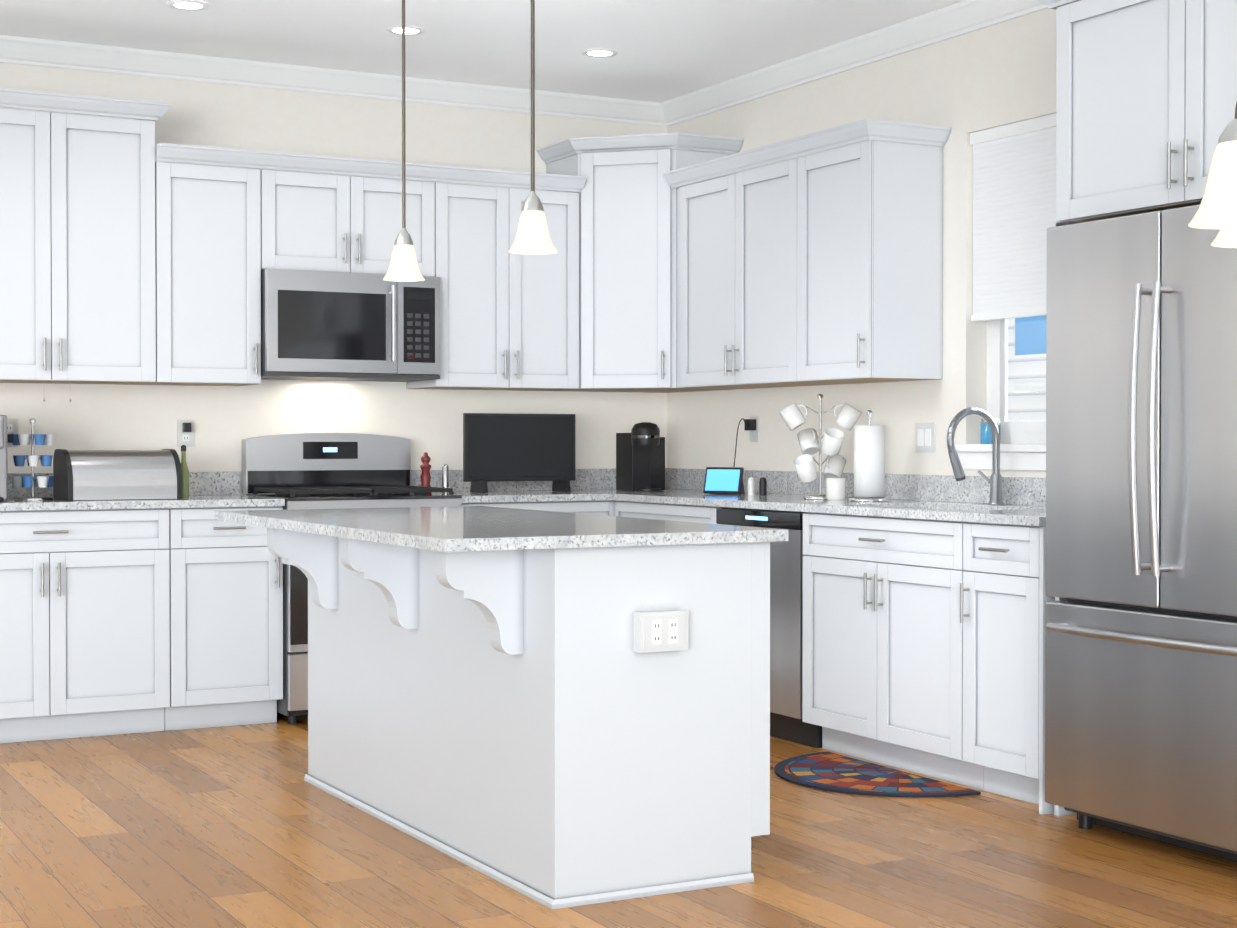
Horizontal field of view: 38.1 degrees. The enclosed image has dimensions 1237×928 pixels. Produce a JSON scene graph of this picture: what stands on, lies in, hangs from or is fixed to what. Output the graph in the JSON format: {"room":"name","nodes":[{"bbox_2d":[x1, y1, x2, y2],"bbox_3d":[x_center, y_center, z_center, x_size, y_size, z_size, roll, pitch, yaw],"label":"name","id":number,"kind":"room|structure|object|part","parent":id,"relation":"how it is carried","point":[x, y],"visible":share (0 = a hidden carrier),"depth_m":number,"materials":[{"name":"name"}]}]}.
{"room":"kitchen","nodes":[
{"label":"kitchen","id":0,"kind":"room"},
{"bbox_2d":[0,62,666,494],"bbox_3d":[-3.368,-0.332,6.912,8.410,2.780,0.150,0,1,-28],"label":"wall","id":1,"kind":"structure","parent":0,"point":[112,416],"depth_m":7.89,"materials":[{"name":"paint"}]},
{"bbox_2d":[7,419,17,446],"bbox_3d":[-2.479,-0.127,7.288,0.072,0.116,0.033,0,1,-28],"label":"electrical outlet plate","id":2,"kind":"object","parent":1,"relation":"attached to","point":[12,424],"depth_m":7.30,"materials":[{"name":"white plastic"}]},
{"bbox_2d":[0,88,175,384],"bbox_3d":[-2.284,-0.891,7.204,0.882,1.121,0.347,0,1,-28],"label":"upper cabinet","id":3,"kind":"object","parent":1,"relation":"attached to","point":[126,258],"depth_m":7.11,"materials":[{"name":"white wood"}]},
{"bbox_2d":[177,420,193,446],"bbox_3d":[-1.840,-0.131,7.629,0.072,0.116,0.038,0,1,-28],"label":"electrical outlet plate","id":4,"kind":"object","parent":1,"relation":"attached to","point":[185,428],"depth_m":7.63,"materials":[{"name":"white plastic"}]},
{"bbox_2d":[176,160,263,385],"bbox_3d":[-1.758,-0.780,7.489,0.434,0.892,0.347,0,1,-28],"label":"upper cabinet","id":5,"kind":"object","parent":1,"relation":"attached to","point":[220,208],"depth_m":7.37,"materials":[{"name":"white wood"}]},
{"bbox_2d":[0,35,659,125],"bbox_3d":[-3.274,-1.673,6.812,8.018,0.095,0.082,0,1,-28],"label":"crown molding","id":6,"kind":"structure","parent":1,"relation":"attached to","point":[13,49],"depth_m":7.84,"materials":[{"name":"white wood"}]},
{"bbox_2d":[264,164,439,276],"bbox_3d":[-1.224,-1.022,7.774,0.776,0.415,0.347,0,1,-28],"label":"upper cabinet","id":7,"kind":"object","parent":1,"relation":"attached to","point":[314,221],"depth_m":7.61,"materials":[{"name":"white wood"}]},
{"bbox_2d":[261,269,439,381],"bbox_3d":[-1.195,-0.589,7.726,0.770,0.443,0.460,0,1,-28],"label":"microwave","id":8,"kind":"object","parent":7,"relation":"attached to","point":[331,326],"visible":0.96,"depth_m":7.55,"materials":[{"name":"grey metal"}]},
{"bbox_2d":[406,180,582,390],"bbox_3d":[-0.570,-0.788,8.129,0.706,0.892,0.347,0,1,-28],"label":"upper cabinet","id":9,"kind":"object","parent":1,"relation":"attached to","point":[509,321],"depth_m":7.97,"materials":[{"name":"white wood"}]},
{"bbox_2d":[536,132,743,392],"bbox_3d":[0.092,-0.911,8.279,0.707,1.138,0.707,0,1,-28],"label":"upper cabinet","id":10,"kind":"object","parent":1,"relation":"attached to","point":[627,268],"visible":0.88,"depth_m":8.08,"materials":[{"name":"white wood"}]},
{"bbox_2d":[0,0,963,102],"bbox_3d":[-0.771,-1.723,2.075,8.410,0.120,11.100,0,1,-28],"label":"ceiling","id":11,"kind":"structure","parent":0,"point":[666,50],"depth_m":7.18,"materials":[{"name":"paint"}]},
{"bbox_2d":[167,0,208,10],"bbox_3d":[-1.611,-1.716,6.700,0.154,0.005,0.154,-1,1,-37],"label":"recessed light","id":12,"kind":"object","parent":11,"relation":"in","point":[190,5],"depth_m":6.70,"materials":[{"name":"white"}]},
{"bbox_2d":[383,0,424,281],"bbox_3d":[-0.691,-1.150,5.760,0.136,1.114,0.136,0,1,-28],"label":"pendant light","id":13,"kind":"object","parent":11,"relation":"hanging from","point":[403,267],"visible":1,"depth_m":5.75,"materials":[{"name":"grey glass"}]},
{"bbox_2d":[386,26,424,35],"bbox_3d":[-0.845,-1.721,7.113,0.154,0.005,0.154,0,1,17],"label":"recessed light","id":14,"kind":"object","parent":11,"relation":"in","point":[409,30],"depth_m":7.12,"materials":[{"name":"white"}]},
{"bbox_2d":[508,0,556,254],"bbox_3d":[-0.236,-1.139,4.915,0.136,1.114,0.136,0,1,-28],"label":"pendant light","id":15,"kind":"object","parent":11,"relation":"hanging from","point":[532,237],"visible":1,"depth_m":4.90,"materials":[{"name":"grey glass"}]},
{"bbox_2d":[581,49,617,57],"bbox_3d":[-0.079,-1.726,7.526,0.154,0.005,0.154,0,1,17],"label":"recessed light","id":16,"kind":"object","parent":11,"relation":"in","point":[597,53],"depth_m":7.52,"materials":[{"name":"white"}]},
{"bbox_2d":[1188,102,1236,247],"bbox_3d":[1.400,-1.056,3.311,0.745,1.242,0.720,0,1,-28],"label":"pendant chandelier","id":17,"kind":"object","parent":11,"relation":"hanging from","point":[1217,209],"visible":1,"depth_m":3.21,"materials":[{"name":"white glass"}]},
{"bbox_2d":[0,712,1236,927],"bbox_3d":[-0.771,1.177,2.110,8.410,0.120,11.100,0,1,-28],"label":"floor","id":18,"kind":"structure","parent":0,"point":[236,826],"depth_m":4.87,"materials":[{"name":"brown wood"}]},
{"bbox_2d":[0,508,191,743],"bbox_3d":[-2.274,0.614,7.068,0.974,0.884,0.627,0,1,-28],"label":"base cabinet","id":19,"kind":"object","parent":18,"relation":"on","point":[120,621],"depth_m":6.87,"materials":[{"name":"white wood"}]},
{"bbox_2d":[0,472,284,510],"bbox_3d":[-2.104,0.105,7.143,1.390,0.130,0.644,0,1,-28],"label":"countertop","id":20,"kind":"structure","parent":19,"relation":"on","point":[206,489],"depth_m":7.12,"materials":[{"name":"stone"}]},
{"bbox_2d":[0,415,7,501],"bbox_3d":[-2.477,-0.023,6.890,0.195,0.330,0.380,0,1,-28],"label":"coffee maker","id":21,"kind":"object","parent":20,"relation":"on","point":[3,465],"visible":1,"depth_m":6.80,"materials":[{"name":"silver metal"}]},
{"bbox_2d":[11,418,53,500],"bbox_3d":[-2.290,-0.019,7.002,0.164,0.320,0.163,0,1,-28],"label":"pod carousel","id":22,"kind":"object","parent":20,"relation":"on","point":[32,481],"visible":1,"depth_m":6.96,"materials":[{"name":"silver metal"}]},
{"bbox_2d":[53,449,182,500],"bbox_3d":[-2.002,0.040,7.158,0.445,0.199,0.290,0,1,-28],"label":"breadbox","id":23,"kind":"object","parent":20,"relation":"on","point":[113,474],"visible":1,"depth_m":7.05,"materials":[{"name":"silver metal"}]},
{"bbox_2d":[181,445,188,497],"bbox_3d":[-1.764,0.030,7.264,0.042,0.215,0.041,0,1,-28],"label":"oil bottle","id":24,"kind":"object","parent":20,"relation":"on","point":[185,475],"visible":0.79,"depth_m":7.25,"materials":[{"name":"green glass"}]},
{"bbox_2d":[192,506,282,728],"bbox_3d":[-1.725,0.610,7.364,0.516,0.884,0.627,0,1,-28],"label":"base cabinet","id":25,"kind":"object","parent":18,"relation":"on","point":[237,583],"depth_m":7.13,"materials":[{"name":"white wood"}]},
{"bbox_2d":[242,433,461,723],"bbox_3d":[-1.128,0.457,7.605,0.754,1.183,0.712,0,1,-28],"label":"range","id":26,"kind":"object","parent":18,"relation":"on","point":[323,470],"visible":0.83,"depth_m":7.70,"materials":[{"name":"grey metal"}]},
{"bbox_2d":[411,469,616,515],"bbox_3d":[-0.482,0.537,8.021,0.766,1.014,0.647,0,1,-28],"label":"countertop","id":27,"kind":"structure","parent":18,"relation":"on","point":[591,490],"depth_m":7.92,"materials":[{"name":"grey stone"}]},
{"bbox_2d":[420,452,431,492],"bbox_3d":[-0.857,0.038,7.957,0.054,0.182,0.053,0,1,-28],"label":"pepper mill","id":28,"kind":"object","parent":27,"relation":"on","point":[425,467],"visible":0.85,"depth_m":7.94,"materials":[{"name":"red wood"}]},
{"bbox_2d":[442,464,448,492],"bbox_3d":[-0.772,0.065,7.980,0.030,0.128,0.029,0,1,-28],"label":"salt shaker","id":29,"kind":"object","parent":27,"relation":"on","point":[445,475],"visible":1,"depth_m":7.97,"materials":[{"name":"silver metal"}]},
{"bbox_3d":[-0.500,0.095,8.006,0.726,0.130,0.646,0,1,-28],"label":"cabinetry top","id":30,"kind":"part","parent":27,"relation":"part of","materials":[{"name":"grey stone"}]},
{"bbox_2d":[463,413,574,492],"bbox_3d":[-0.443,-0.050,8.094,0.550,0.355,0.150,0,1,-28],"label":"screen","id":31,"kind":"object","parent":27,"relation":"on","point":[515,447],"visible":1,"depth_m":8.08,"materials":[{"name":"black plastic"}]},
{"bbox_2d":[261,526,785,909],"bbox_3d":[-0.411,0.635,5.298,0.840,0.886,1.919,0,1,-28],"label":"kitchen island","id":32,"kind":"object","parent":18,"relation":"on","point":[552,710],"depth_m":4.60,"materials":[{"name":"wood"}]},
{"bbox_2d":[214,506,787,553],"bbox_3d":[-0.447,0.177,5.286,0.965,0.030,1.956,0,1,-28],"label":"island countertop","id":33,"kind":"structure","parent":32,"relation":"on","point":[456,529],"depth_m":4.88,"materials":[{"name":"grey stone"}]},
{"bbox_2d":[614,501,721,523],"bbox_3d":[0.460,0.606,7.700,0.627,0.884,0.875,0,1,-28],"label":"base cabinet","id":34,"kind":"object","parent":18,"relation":"on","point":[659,511],"depth_m":7.52,"materials":[{"name":"white wood"}]},
{"bbox_2d":[716,507,821,747],"bbox_3d":[0.797,0.615,7.038,0.606,0.880,0.596,0,1,-28],"label":"dishwasher","id":35,"kind":"object","parent":18,"relation":"on","point":[786,610],"visible":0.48,"depth_m":6.74,"materials":[{"name":"grey metal"}]},
{"bbox_2d":[802,512,945,779],"bbox_3d":[1.188,0.622,6.348,0.627,0.884,0.981,0,1,-28],"label":"base cabinet","id":36,"kind":"object","parent":18,"relation":"on","point":[923,653],"depth_m":6.25,"materials":[{"name":"white wood"}]},
{"bbox_2d":[612,468,1045,525],"bbox_3d":[0.759,0.207,7.118,0.646,0.334,3.406,0,1,-28],"label":"countertop","id":37,"kind":"structure","parent":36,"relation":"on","point":[940,497],"depth_m":6.84,"materials":[{"name":"stone"}]},
{"bbox_2d":[616,422,664,490],"bbox_3d":[0.131,-0.035,8.374,0.206,0.318,0.282,0,1,-28],"label":"coffee maker","id":38,"kind":"object","parent":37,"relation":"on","point":[640,456],"visible":0.98,"depth_m":8.35,"materials":[{"name":"black plastic"}]},
{"bbox_2d":[703,467,744,494],"bbox_3d":[0.467,0.073,7.782,0.180,0.117,0.088,0,1,34],"label":"smart display","id":39,"kind":"object","parent":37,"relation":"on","point":[723,480],"visible":1,"depth_m":7.75,"materials":[{"name":"black plastic"}]},
{"bbox_2d":[748,477,753,495],"bbox_3d":[0.564,0.095,7.599,0.031,0.078,0.031,-1,1,-43],"label":"shaker","id":40,"kind":"object","parent":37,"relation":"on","point":[751,480],"depth_m":7.59,"materials":[{"name":"white ceramic"}]},
{"bbox_2d":[754,477,766,495],"bbox_3d":[0.610,0.095,7.556,0.031,0.078,0.031,-1,1,-43],"label":"shaker","id":41,"kind":"object","parent":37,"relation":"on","point":[762,486],"depth_m":7.54,"materials":[{"name":"black plastic"}]},
{"bbox_2d":[779,394,861,499],"bbox_3d":[0.806,-0.071,7.148,0.311,0.420,0.329,0,1,-28],"label":"mug tree","id":42,"kind":"object","parent":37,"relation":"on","point":[830,443],"visible":1,"depth_m":7.10,"materials":[{"name":"silver metal"}]},
{"bbox_2d":[850,410,888,501],"bbox_3d":[0.966,-0.033,6.894,0.150,0.350,0.148,0,1,-28],"label":"paper towel","id":43,"kind":"object","parent":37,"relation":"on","point":[869,462],"visible":0.92,"depth_m":6.84,"materials":[{"name":"white paper"}]},
{"bbox_2d":[947,407,1004,504],"bbox_3d":[1.270,-0.029,6.473,0.253,0.353,0.118,0,1,-28],"label":"tap","id":44,"kind":"object","parent":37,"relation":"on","point":[995,482],"visible":1,"depth_m":6.47,"materials":[{"name":"silver metal"}]},
{"bbox_2d":[774,751,980,796],"bbox_3d":[0.781,1.063,6.080,0.430,0.008,0.860,0,1,-28],"label":"mat","id":45,"kind":"object","parent":18,"relation":"on","point":[829,771],"visible":1,"depth_m":6.03,"materials":[{"name":"multicoloured fabric"}]},
{"bbox_2d":[942,521,1054,814],"bbox_3d":[1.470,0.629,5.826,0.627,0.884,0.444,0,1,-28],"label":"base cabinet","id":46,"kind":"object","parent":18,"relation":"on","point":[994,597],"depth_m":5.70,"materials":[{"name":"white wood"}]},
{"bbox_2d":[1045,204,1236,861],"bbox_3d":[1.760,0.185,5.047,0.796,1.789,0.910,0,1,-28],"label":"refrigerator","id":47,"kind":"object","parent":18,"relation":"on","point":[1141,553],"visible":1,"depth_m":4.93,"materials":[{"name":"grey metal"}]},
{"bbox_2d":[667,8,1056,477],"bbox_3d":[2.865,-0.297,4.052,0.150,2.780,10.800,0,1,-28],"label":"wall","id":48,"kind":"structure","parent":0,"point":[963,86],"depth_m":7.04,"materials":[{"name":"paint"}]},
{"bbox_2d":[667,141,782,388],"bbox_3d":[0.645,-0.815,7.636,0.347,0.958,1.047,0,1,-28],"label":"upper cabinet","id":49,"kind":"object","parent":48,"relation":"attached to","point":[730,227],"depth_m":7.58,"materials":[{"name":"white wood"}]},
{"bbox_2d":[745,416,758,441],"bbox_3d":[0.596,-0.156,8.057,0.044,0.116,0.072,0,1,-28],"label":"electrical outlet plate","id":50,"kind":"object","parent":48,"relation":"attached to","point":[752,423],"depth_m":8.04,"materials":[{"name":"white plastic"}]},
{"bbox_2d":[733,418,747,466],"bbox_3d":[0.540,-0.096,7.932,0.010,0.216,0.251,0,1,18],"label":"cord","id":51,"kind":"object","parent":50,"relation":"attached to","point":[736,439],"visible":1,"depth_m":7.87,"materials":[{"name":"black plastic"}]},
{"bbox_2d":[660,0,1047,126],"bbox_3d":[1.017,-1.677,7.215,0.082,0.095,3.272,0,1,-28],"label":"crown molding","id":52,"kind":"structure","parent":48,"relation":"attached to","point":[948,22],"depth_m":7.32,"materials":[{"name":"white wood"}]},
{"bbox_2d":[783,119,946,386],"bbox_3d":[0.966,-0.808,7.041,0.347,0.958,0.544,0,1,-28],"label":"upper cabinet","id":53,"kind":"object","parent":48,"relation":"attached to","point":[824,267],"depth_m":6.85,"materials":[{"name":"white wood"}]},
{"bbox_2d":[915,423,934,452],"bbox_3d":[1.195,-0.103,6.983,0.008,0.116,0.120,0,1,-28],"label":"light switch","id":54,"kind":"object","parent":48,"relation":"attached to","point":[924,437],"depth_m":6.98,"materials":[{"name":"white plastic"}]},
{"bbox_2d":[955,444,1045,470],"bbox_3d":[1.562,-0.023,6.380,0.133,0.094,1.030,0,1,-28],"label":"window sill","id":55,"kind":"structure","parent":48,"relation":"attached to","point":[1029,457],"depth_m":6.54,"materials":[{"name":"white wood"}]},
{"bbox_2d":[980,418,1000,443],"bbox_3d":[1.392,-0.123,6.702,0.074,0.097,0.073,0,1,-28],"label":"soap bottle","id":56,"kind":"object","parent":55,"relation":"on","point":[985,434],"visible":0.58,"depth_m":6.68,"materials":[{"name":"blue plastic"}]},
{"bbox_2d":[970,113,1055,320],"bbox_3d":[1.567,-0.890,6.372,0.050,0.708,0.918,0,1,-28],"label":"window blind","id":57,"kind":"object","parent":48,"relation":"attached to","point":[1014,191],"visible":0.38,"depth_m":6.57,"materials":[{"name":"white fabric"}]},
{"bbox_2d":[987,315,1045,443],"bbox_3d":[1.638,-0.658,6.414,0.044,1.175,0.930,0,1,-28],"label":"window unit","id":58,"kind":"structure","parent":48,"relation":"in","point":[1016,376],"depth_m":6.68,"materials":[{"name":"white"}]},
{"bbox_2d":[1037,0,1236,815],"bbox_3d":[1.822,-0.183,5.115,0.672,2.526,1.184,0,1,-28],"label":"upper cabinet","id":59,"kind":"object","parent":48,"relation":"attached to","point":[1146,95],"visible":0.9,"depth_m":5.14,"materials":[{"name":"white wood"}]}
]}

